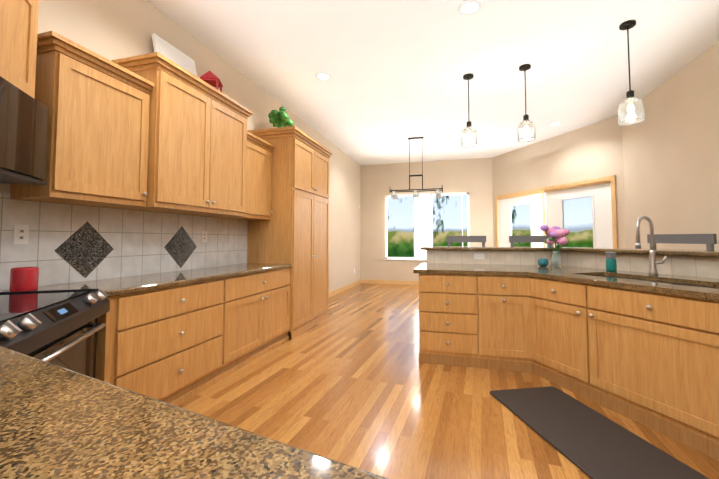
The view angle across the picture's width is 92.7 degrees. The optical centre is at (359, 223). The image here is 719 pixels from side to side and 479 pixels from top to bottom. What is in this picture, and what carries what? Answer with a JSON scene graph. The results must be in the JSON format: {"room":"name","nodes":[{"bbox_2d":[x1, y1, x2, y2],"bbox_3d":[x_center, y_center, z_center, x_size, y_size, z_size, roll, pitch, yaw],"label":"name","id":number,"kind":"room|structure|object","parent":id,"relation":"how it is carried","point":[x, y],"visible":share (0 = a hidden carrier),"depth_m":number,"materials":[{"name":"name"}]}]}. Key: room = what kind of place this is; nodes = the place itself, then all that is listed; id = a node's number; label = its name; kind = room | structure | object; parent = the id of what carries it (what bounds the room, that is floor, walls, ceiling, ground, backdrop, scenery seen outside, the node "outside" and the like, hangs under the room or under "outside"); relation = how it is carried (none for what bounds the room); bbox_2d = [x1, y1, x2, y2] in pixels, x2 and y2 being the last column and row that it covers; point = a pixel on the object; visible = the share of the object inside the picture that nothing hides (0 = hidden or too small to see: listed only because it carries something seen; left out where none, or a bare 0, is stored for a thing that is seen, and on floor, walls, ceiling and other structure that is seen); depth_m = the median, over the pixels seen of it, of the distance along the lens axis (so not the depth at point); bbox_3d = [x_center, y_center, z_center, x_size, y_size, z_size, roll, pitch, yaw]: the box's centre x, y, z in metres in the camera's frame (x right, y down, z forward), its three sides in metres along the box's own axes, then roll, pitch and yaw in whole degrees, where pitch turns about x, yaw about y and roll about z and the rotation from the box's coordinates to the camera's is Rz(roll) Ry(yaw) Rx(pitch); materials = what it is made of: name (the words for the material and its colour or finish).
{"room":"kitchen","nodes":[
{"label":"kitchen","id":0,"kind":"room"},
{"bbox_2d":[0,0,360,291],"bbox_3d":[-1.113,-0.161,5.838,0.150,3.300,8.200,-1,-3,16],"label":"wall","id":1,"kind":"structure","parent":0,"point":[110,30],"depth_m":3.66,"materials":[{"name":"paint"}]},
{"bbox_2d":[13,224,28,243],"bbox_3d":[-2.073,0.069,2.105,0.007,0.120,0.074,-1,-3,16],"label":"electrical outlet","id":2,"kind":"object","parent":1,"relation":"attached to","point":[21,234],"depth_m":2.10,"materials":[{"name":"white plastic"}]},
{"bbox_2d":[10,31,274,219],"bbox_3d":[-1.589,-0.566,3.175,0.382,0.940,2.488,-1,-3,16],"label":"wall cabinet","id":3,"kind":"object","parent":1,"relation":"attached to","point":[96,104],"depth_m":2.23,"materials":[{"name":"brown wood"}]},
{"bbox_2d":[111,52,252,216],"bbox_3d":[-1.550,-0.671,3.190,0.452,1.150,1.249,-1,-3,16],"label":"wall cabinet","id":4,"kind":"object","parent":1,"relation":"attached to","point":[197,144],"depth_m":2.92,"materials":[{"name":"brown wood"}]},
{"bbox_2d":[151,33,196,75],"bbox_3d":[-1.696,-1.449,3.203,0.118,0.396,0.480,-1,-3,16],"label":"decorative tray","id":5,"kind":"object","parent":4,"relation":"on","point":[171,53],"visible":0.38,"depth_m":3.16,"materials":[{"name":"white paint"}]},
{"bbox_2d":[200,70,222,91],"bbox_3d":[-1.460,-1.354,3.392,0.180,0.230,0.180,0,-3,-9],"label":"decorative lantern","id":6,"kind":"object","parent":4,"relation":"on","point":[209,77],"visible":0.4,"depth_m":3.32,"materials":[{"name":"red ceramic"}]},
{"bbox_2d":[202,231,206,241],"bbox_3d":[-1.641,0.141,3.632,0.007,0.120,0.074,-1,-3,16],"label":"electrical outlet","id":7,"kind":"object","parent":1,"relation":"attached to","point":[204,233],"depth_m":3.63,"materials":[{"name":"white plastic"}]},
{"bbox_2d":[329,279,360,297],"bbox_3d":[-0.526,1.516,7.532,0.016,0.110,4.168,-1,-3,16],"label":"baseboard","id":8,"kind":"structure","parent":1,"relation":"attached to","point":[351,285],"depth_m":8.05,"materials":[{"name":"brown wood"}]},
{"bbox_2d":[361,158,493,280],"bbox_3d":[1.721,-0.001,9.217,3.770,3.300,0.150,-1,-3,16],"label":"wall","id":9,"kind":"structure","parent":0,"point":[473,177],"depth_m":9.25,"materials":[{"name":"paint"}]},
{"bbox_2d":[361,279,418,284],"bbox_3d":[1.704,1.588,9.060,3.418,0.110,0.014,-1,-3,16],"label":"baseboard","id":10,"kind":"structure","parent":9,"relation":"attached to","point":[399,282],"depth_m":9.30,"materials":[{"name":"brown wood"}]},
{"bbox_2d":[384,192,469,260],"bbox_3d":[1.778,0.093,9.155,2.290,1.795,0.130,-1,-3,16],"label":"window","id":11,"kind":"structure","parent":9,"relation":"in","point":[423,221],"depth_m":9.15,"materials":[{"name":"white paint"}]},
{"bbox_2d":[147,0,718,164],"bbox_3d":[1.317,-1.966,3.209,6.600,0.060,12.500,-1,-3,16],"label":"ceiling","id":12,"kind":"structure","parent":0,"point":[397,70],"depth_m":3.98,"materials":[{"name":"paint"}]},
{"bbox_2d":[316,72,330,79],"bbox_3d":[-0.460,-1.875,4.383,0.198,0.012,0.198,2,-3,-29],"label":"recessed light","id":13,"kind":"object","parent":12,"relation":"in","point":[322,75],"depth_m":4.37,"materials":[{"name":"white paint"}]},
{"bbox_2d":[389,137,442,198],"bbox_3d":[1.153,-1.136,7.013,1.056,1.240,0.347,-1,-3,16],"label":"chandelier","id":14,"kind":"object","parent":12,"relation":"hanging from","point":[394,194],"visible":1,"depth_m":6.97,"materials":[{"name":"grey metal"}]},
{"bbox_2d":[461,73,477,147],"bbox_3d":[1.388,-1.431,4.360,0.200,0.900,0.200,-1,-3,16],"label":"pendant light","id":15,"kind":"object","parent":12,"relation":"hanging from","point":[469,136],"visible":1,"depth_m":4.30,"materials":[{"name":"glass"}]},
{"bbox_2d":[458,0,481,14],"bbox_3d":[0.990,-1.936,3.081,0.198,0.012,0.198,0,-3,7],"label":"recessed light","id":16,"kind":"object","parent":12,"relation":"in","point":[469,7],"depth_m":3.08,"materials":[{"name":"white paint"}]},
{"bbox_2d":[517,64,535,141],"bbox_3d":[1.998,-1.442,4.126,0.200,0.900,0.200,-1,-3,16],"label":"pendant light","id":17,"kind":"object","parent":12,"relation":"hanging from","point":[526,130],"visible":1,"depth_m":4.07,"materials":[{"name":"glass"}]},
{"bbox_2d":[548,121,560,125],"bbox_3d":[3.504,-1.790,6.172,0.198,0.012,0.198,2,-3,-29],"label":"recessed light","id":18,"kind":"object","parent":12,"relation":"in","point":[557,122],"depth_m":6.17,"materials":[{"name":"white paint"}]},
{"bbox_2d":[618,20,644,125],"bbox_3d":[2.597,-1.446,3.302,0.200,0.970,0.200,-1,-3,16],"label":"pendant light","id":19,"kind":"object","parent":12,"relation":"hanging from","point":[631,110],"visible":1,"depth_m":3.26,"materials":[{"name":"glass"}]},
{"bbox_2d":[177,283,718,478],"bbox_3d":[1.317,1.390,3.051,6.600,0.060,12.500,-1,-3,16],"label":"floor","id":20,"kind":"structure","parent":0,"point":[351,380],"depth_m":2.51,"materials":[{"name":"brown wood"}]},
{"bbox_2d":[0,288,109,377],"bbox_3d":[-1.621,0.812,1.404,0.726,0.940,0.975,1,-3,-18],"label":"range","id":21,"kind":"object","parent":20,"relation":"on","point":[60,328],"visible":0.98,"depth_m":1.57,"materials":[{"name":"black metal"}]},
{"bbox_2d":[95,277,230,405],"bbox_3d":[-1.607,0.901,2.605,0.619,0.876,1.112,-1,-3,16],"label":"base cabinet","id":22,"kind":"object","parent":20,"relation":"on","point":[177,345],"depth_m":2.42,"materials":[{"name":"brown wood"}]},
{"bbox_2d":[231,267,289,373],"bbox_3d":[-1.307,0.951,3.669,0.619,0.876,1.251,-1,-3,16],"label":"base cabinet","id":23,"kind":"object","parent":20,"relation":"on","point":[260,301],"depth_m":3.52,"materials":[{"name":"brown wood"}]},
{"bbox_2d":[2,263,291,296],"bbox_3d":[-1.484,0.463,3.031,0.627,0.039,2.619,-1,-3,16],"label":"countertop","id":24,"kind":"structure","parent":23,"relation":"on","point":[113,287],"depth_m":2.57,"materials":[{"name":"stone"}]},
{"bbox_2d":[0,267,38,291],"bbox_3d":[-1.996,0.324,1.965,0.200,0.135,0.202,-1,-3,16],"label":"canister","id":25,"kind":"object","parent":24,"relation":"on","point":[24,278],"visible":0.9,"depth_m":1.95,"materials":[{"name":"red ceramic"}]},
{"bbox_2d":[247,126,332,339],"bbox_3d":[-0.940,0.141,4.896,0.682,2.610,1.334,-1,-3,16],"label":"pantry","id":26,"kind":"object","parent":20,"relation":"on","point":[294,231],"visible":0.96,"depth_m":4.39,"materials":[{"name":"brown wood"}]},
{"bbox_2d":[268,107,293,127],"bbox_3d":[-1.066,-1.367,4.665,0.328,0.376,0.352,-1,-3,16],"label":"decorative plant","id":27,"kind":"object","parent":26,"relation":"on","point":[281,117],"visible":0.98,"depth_m":4.56,"materials":[{"name":"green plant"}]},
{"bbox_2d":[446,236,485,246],"bbox_3d":[1.569,0.816,5.006,0.580,1.270,0.485,-1,-3,16],"label":"stool","id":28,"kind":"object","parent":20,"relation":"on","point":[450,239],"visible":0.21,"depth_m":5.22,"materials":[{"name":"grey"}]},
{"bbox_2d":[426,250,557,265],"bbox_3d":[1.633,0.872,4.172,1.594,1.080,0.158,-1,-3,16],"label":"wall","id":29,"kind":"structure","parent":20,"relation":"on","point":[432,256],"depth_m":4.13,"materials":[{"name":"beige tile"}]},
{"bbox_2d":[474,253,483,258],"bbox_3d":[1.450,0.401,4.161,0.120,0.070,0.005,-1,-3,16],"label":"outlet","id":30,"kind":"object","parent":29,"relation":"attached to","point":[478,255],"visible":1,"depth_m":4.16,"materials":[{"name":"white plastic"}]},
{"bbox_2d":[509,236,551,246],"bbox_3d":[2.441,0.806,4.782,0.580,1.270,0.485,-1,-3,16],"label":"stool","id":31,"kind":"object","parent":20,"relation":"on","point":[512,239],"visible":0.15,"depth_m":5.01,"materials":[{"name":"grey"}]},
{"bbox_2d":[419,273,718,459],"bbox_3d":[1.807,0.916,2.934,2.598,0.876,2.131,-1,-3,16],"label":"base cabinet","id":32,"kind":"object","parent":20,"relation":"on","point":[650,360],"visible":1,"depth_m":1.96,"materials":[{"name":"brown wood"}]},
{"bbox_2d":[413,263,718,300],"bbox_3d":[1.786,0.552,2.948,2.660,0.225,2.141,-1,-3,16],"label":"countertop","id":33,"kind":"structure","parent":32,"relation":"on","point":[697,287],"depth_m":2.86,"materials":[{"name":"stone"}]},
{"bbox_2d":[538,258,548,266],"bbox_3d":[2.037,0.436,3.808,0.110,0.085,0.110,-1,-3,16],"label":"pot","id":34,"kind":"object","parent":33,"relation":"on","point":[542,262],"visible":1,"depth_m":3.77,"materials":[{"name":"teal ceramic"}]},
{"bbox_2d":[540,225,569,266],"bbox_3d":[2.125,0.245,3.748,0.281,0.461,0.281,-1,-3,16],"label":"flower vase","id":35,"kind":"object","parent":33,"relation":"on","point":[556,234],"visible":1,"depth_m":3.70,"materials":[{"name":"clear glass"}]},
{"bbox_2d":[605,252,616,271],"bbox_3d":[2.361,0.360,3.220,0.086,0.181,0.086,-1,-3,16],"label":"soap dispenser","id":36,"kind":"object","parent":33,"relation":"on","point":[611,263],"visible":1,"depth_m":3.19,"materials":[{"name":"teal"}]},
{"bbox_2d":[635,216,667,274],"bbox_3d":[2.412,0.186,2.868,0.229,0.497,0.148,-1,-3,16],"label":"faucet","id":37,"kind":"object","parent":33,"relation":"on","point":[653,265],"visible":1,"depth_m":2.87,"materials":[{"name":"silver metal"}]},
{"bbox_2d":[490,386,708,478],"bbox_3d":[1.443,1.297,1.892,0.580,0.016,1.780,0,-3,-9],"label":"floor mat","id":38,"kind":"object","parent":20,"relation":"on","point":[591,443],"visible":0.96,"depth_m":2.07,"materials":[{"name":"grey rubber"}]},
{"bbox_2d":[558,251,718,278],"bbox_3d":[2.663,0.815,2.957,1.216,1.080,1.590,-1,-3,16],"label":"wall","id":39,"kind":"structure","parent":20,"relation":"on","point":[699,266],"depth_m":3.07,"materials":[{"name":"beige tile"}]},
{"bbox_2d":[420,246,718,256],"bbox_3d":[2.083,0.272,3.352,3.059,0.039,2.127,-1,-3,16],"label":"bar","id":40,"kind":"object","parent":39,"relation":"on","point":[700,253],"visible":0.85,"depth_m":3.57,"materials":[{"name":"stone"}]},
{"bbox_2d":[647,234,716,249],"bbox_3d":[3.164,0.746,3.520,0.485,1.270,0.580,1,-3,-18],"label":"stool","id":41,"kind":"object","parent":20,"relation":"on","point":[709,240],"visible":0.17,"depth_m":3.54,"materials":[{"name":"grey"}]},
{"bbox_3d":[-0.574,0.746,-0.677,3.203,0.875,2.924,-1,-3,16],"label":"base cabinet","id":42,"kind":"object","parent":20,"relation":"on","visible":0},
{"bbox_2d":[0,346,387,478],"bbox_3d":[-0.463,0.302,-0.366,1.812,0.039,3.144,1,-3,-18],"label":"countertop","id":43,"kind":"structure","parent":42,"relation":"on","point":[57,422],"depth_m":0.51,"materials":[{"name":"stone"}]},
{"bbox_2d":[492,116,625,247],"bbox_3d":[3.934,-0.095,7.235,0.150,3.300,3.320,1,-3,-18],"label":"wall","id":44,"kind":"structure","parent":0,"point":[592,151],"depth_m":6.68,"materials":[{"name":"paint"}]},
{"bbox_2d":[495,175,617,247],"bbox_3d":[3.910,0.053,7.183,0.122,1.600,2.950,1,-3,-18],"label":"double door","id":45,"kind":"structure","parent":44,"relation":"in","point":[600,194],"depth_m":6.87,"materials":[{"name":"white paint"}]},
{"bbox_2d":[622,41,718,249],"bbox_3d":[3.198,-0.379,1.206,0.150,3.300,9.414,-1,-3,16],"label":"wall","id":46,"kind":"structure","parent":0,"point":[670,142],"depth_m":4.29,"materials":[{"name":"paint"}]},
{"bbox_3d":[-1.516,-0.450,-0.296,2.680,3.300,3.873,-1,-3,16],"label":"wall","id":47,"kind":"structure","parent":0,"visible":0},
{"bbox_2d":[0,0,38,97],"bbox_3d":[-1.772,-1.003,1.401,0.402,0.655,0.984,1,-3,-18],"label":"wall cabinet","id":48,"kind":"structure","parent":47,"relation":"attached to","point":[18,32],"depth_m":1.73,"materials":[{"name":"brown wood"}]},
{"bbox_2d":[0,76,47,184],"bbox_3d":[-1.782,-0.452,1.413,0.407,0.435,0.920,1,-3,-18],"label":"microwave","id":49,"kind":"object","parent":47,"relation":"attached to","point":[23,127],"visible":1,"depth_m":1.71,"materials":[{"name":"black metal"}]},
{"bbox_2d":[0,192,247,290],"bbox_3d":[-1.135,0.046,1.131,2.354,0.615,6.120,-1,-3,16],"label":"tile backsplash","id":50,"kind":"structure","parent":47,"relation":"attached to","point":[69,243],"depth_m":2.62,"materials":[{"name":"beige tile"}]},
{"label":"outside","id":51,"kind":"structure","parent":0,"visible":0},
{"bbox_2d":[388,195,592,256],"bbox_3d":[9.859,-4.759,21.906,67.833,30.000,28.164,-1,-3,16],"label":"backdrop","id":52,"kind":"structure","parent":51,"point":[447,216],"depth_m":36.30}
]}

